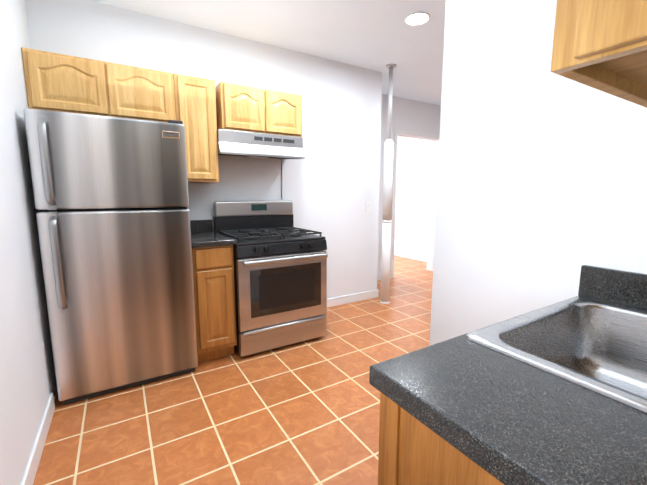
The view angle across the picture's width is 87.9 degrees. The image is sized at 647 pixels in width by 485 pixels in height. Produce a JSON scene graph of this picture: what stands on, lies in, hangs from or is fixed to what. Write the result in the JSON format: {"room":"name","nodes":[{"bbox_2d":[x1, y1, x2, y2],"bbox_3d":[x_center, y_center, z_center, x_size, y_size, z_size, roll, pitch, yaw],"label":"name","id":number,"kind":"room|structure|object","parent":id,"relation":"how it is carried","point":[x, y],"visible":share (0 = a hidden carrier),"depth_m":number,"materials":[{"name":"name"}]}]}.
{"room":"kitchen","nodes":[
{"label":"kitchen","id":0,"kind":"room"},
{"bbox_2d":[0,0,56,484],"bbox_3d":[-0.509,-0.040,-0.082,0.120,2.580,5.870,-5,10,-31],"label":"wall","id":1,"kind":"structure","parent":0,"point":[28,385],"depth_m":1.60,"materials":[{"name":"white paint"}]},
{"bbox_2d":[21,393,54,484],"bbox_3d":[-0.253,1.231,-0.192,0.014,0.095,5.090,-5,10,-31],"label":"baseboard","id":2,"kind":"structure","parent":1,"relation":"attached to","point":[34,460],"depth_m":1.59,"materials":[{"name":"white"}]},
{"bbox_2d":[25,0,381,298],"bbox_3d":[-0.833,-0.544,3.434,3.030,2.580,0.730,-5,10,-31],"label":"wall","id":3,"kind":"structure","parent":0,"point":[329,184],"depth_m":3.23,"materials":[{"name":"white paint"}]},
{"bbox_2d":[21,47,175,121],"bbox_3d":[-1.495,-1.016,2.322,0.818,0.350,0.343,-5,10,-31],"label":"upper cabinet","id":4,"kind":"object","parent":3,"relation":"attached to","point":[63,83],"visible":0.9,"depth_m":2.15,"materials":[{"name":"brown wood"}]},
{"bbox_2d":[173,74,218,182],"bbox_3d":[-1.021,-0.857,2.637,0.288,0.755,0.343,-5,10,-31],"label":"upper cabinet","id":5,"kind":"object","parent":3,"relation":"attached to","point":[195,104],"visible":0.85,"depth_m":2.50,"materials":[{"name":"brown wood"}]},
{"bbox_2d":[215,81,301,136],"bbox_3d":[-0.565,-1.094,2.884,0.700,0.355,0.343,-5,10,-31],"label":"upper cabinet","id":6,"kind":"object","parent":3,"relation":"attached to","point":[243,108],"visible":0.9,"depth_m":2.71,"materials":[{"name":"brown wood"}]},
{"bbox_2d":[217,129,304,158],"bbox_3d":[-0.575,-0.821,2.896,0.730,0.188,0.379,-5,10,-31],"label":"range hood","id":7,"kind":"object","parent":6,"relation":"attached to","point":[249,145],"visible":0.9,"depth_m":2.74,"materials":[{"name":"white painted metal"},{"name":"grey metal"}]},
{"bbox_2d":[327,289,378,306],"bbox_3d":[0.191,0.659,3.797,1.114,0.095,0.014,-5,10,-31],"label":"baseboard","id":8,"kind":"structure","parent":3,"relation":"attached to","point":[361,296],"depth_m":3.87,"materials":[{"name":"white wood"}]},
{"bbox_2d":[366,202,370,211],"bbox_3d":[0.514,-0.411,3.842,0.070,0.114,0.016,-5,10,-31],"label":"light switch","id":9,"kind":"object","parent":3,"relation":"attached to","point":[368,206],"visible":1,"depth_m":3.85,"materials":[{"name":"white plastic"}]},
{"bbox_2d":[33,255,432,484],"bbox_3d":[0.652,0.839,3.086,5.600,0.060,9.800,-5,10,-31],"label":"floor","id":10,"kind":"structure","parent":0,"point":[306,412],"depth_m":1.89,"materials":[{"name":"tile"}]},
{"bbox_2d":[23,108,197,403],"bbox_3d":[-1.365,0.065,2.289,0.780,1.698,0.738,-5,10,-31],"label":"refrigerator","id":11,"kind":"object","parent":10,"relation":"on","point":[111,197],"visible":1,"depth_m":2.00,"materials":[{"name":"grey metal"}]},
{"bbox_2d":[192,245,236,361],"bbox_3d":[-0.940,0.424,2.692,0.286,0.874,0.644,-5,10,-31],"label":"base cabinet","id":12,"kind":"object","parent":10,"relation":"on","point":[214,288],"visible":0.83,"depth_m":2.42,"materials":[{"name":"brown wood"}]},
{"bbox_2d":[190,220,234,247],"bbox_3d":[-0.937,-0.081,2.616,0.294,0.144,0.654,-5,10,-31],"label":"countertop","id":13,"kind":"structure","parent":12,"relation":"on","point":[203,234],"depth_m":2.60,"materials":[{"name":"stone"}]},
{"bbox_2d":[213,200,327,356],"bbox_3d":[-0.455,0.239,2.893,0.756,1.182,0.744,-5,10,-31],"label":"gas range","id":14,"kind":"object","parent":10,"relation":"on","point":[280,271],"visible":1,"depth_m":2.67,"materials":[{"name":"silver metal"}]},
{"bbox_2d":[380,64,396,303],"bbox_3d":[0.712,-0.584,3.713,0.124,2.580,0.124,-5,10,-31],"label":"riser pipe","id":15,"kind":"object","parent":10,"relation":"on","point":[387,209],"visible":1,"depth_m":3.69,"materials":[{"name":"white metal"}]},
{"bbox_2d":[378,392,503,484],"bbox_3d":[1.028,0.807,-0.002,0.843,0.880,2.158,-5,10,-31],"label":"base cabinet","id":16,"kind":"object","parent":10,"relation":"on","point":[413,450],"depth_m":0.57,"materials":[{"name":"brown wood"}]},
{"bbox_2d":[369,265,646,484],"bbox_3d":[1.025,0.303,-0.078,0.857,0.140,2.195,-5,10,-31],"label":"countertop","id":17,"kind":"structure","parent":16,"relation":"on","point":[504,419],"depth_m":0.50,"materials":[{"name":"stone"}]},
{"bbox_2d":[466,296,646,412],"bbox_3d":[0.719,0.316,0.659,0.577,0.192,0.615,-5,10,-31],"label":"sink","id":18,"kind":"object","parent":17,"relation":"in","point":[596,345],"visible":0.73,"depth_m":0.90,"materials":[{"name":"metal"}]},
{"bbox_2d":[90,0,445,105],"bbox_3d":[0.652,-1.774,2.712,5.600,0.060,9.800,-5,10,-31],"label":"ceiling","id":19,"kind":"structure","parent":0,"point":[377,35],"depth_m":2.74,"materials":[{"name":"white paint"}]},
{"bbox_2d":[404,11,429,25],"bbox_3d":[0.720,-1.718,2.576,0.196,0.014,0.196,-5,10,-31],"label":"recessed light","id":20,"kind":"object","parent":19,"relation":"in","point":[418,18],"visible":1,"depth_m":2.58,"materials":[{"name":"white plastic"}]},
{"bbox_2d":[377,94,440,273],"bbox_3d":[1.227,-0.773,5.033,2.170,2.580,0.120,-5,10,-31],"label":"wall","id":21,"kind":"structure","parent":0,"point":[414,116],"depth_m":4.88,"materials":[{"name":"white paint"}]},
{"bbox_2d":[390,129,438,277],"bbox_3d":[1.412,-0.560,5.098,0.980,2.140,0.014,-5,10,-31],"label":"door frame","id":22,"kind":"structure","parent":21,"relation":"attached to","point":[410,133],"depth_m":4.89,"materials":[{"name":"white"}]},
{"bbox_2d":[394,136,431,261],"bbox_3d":[2.999,-0.671,4.318,0.100,2.580,9.800,-5,10,-31],"label":"wall","id":23,"kind":"structure","parent":0,"point":[414,155],"depth_m":6.36,"materials":[{"name":"white paint"}]},
{"bbox_2d":[430,0,646,344],"bbox_3d":[1.551,-0.045,-0.049,0.120,2.580,3.780,-5,10,-31],"label":"wall","id":24,"kind":"structure","parent":0,"point":[541,199],"depth_m":1.20,"materials":[{"name":"white paint"}]},
{"bbox_2d":[551,0,646,107],"bbox_3d":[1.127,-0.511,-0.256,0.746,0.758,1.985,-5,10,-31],"label":"upper cabinet","id":25,"kind":"object","parent":24,"relation":"attached to","point":[601,45],"visible":1,"depth_m":0.42,"materials":[{"name":"brown wood"}]}
]}

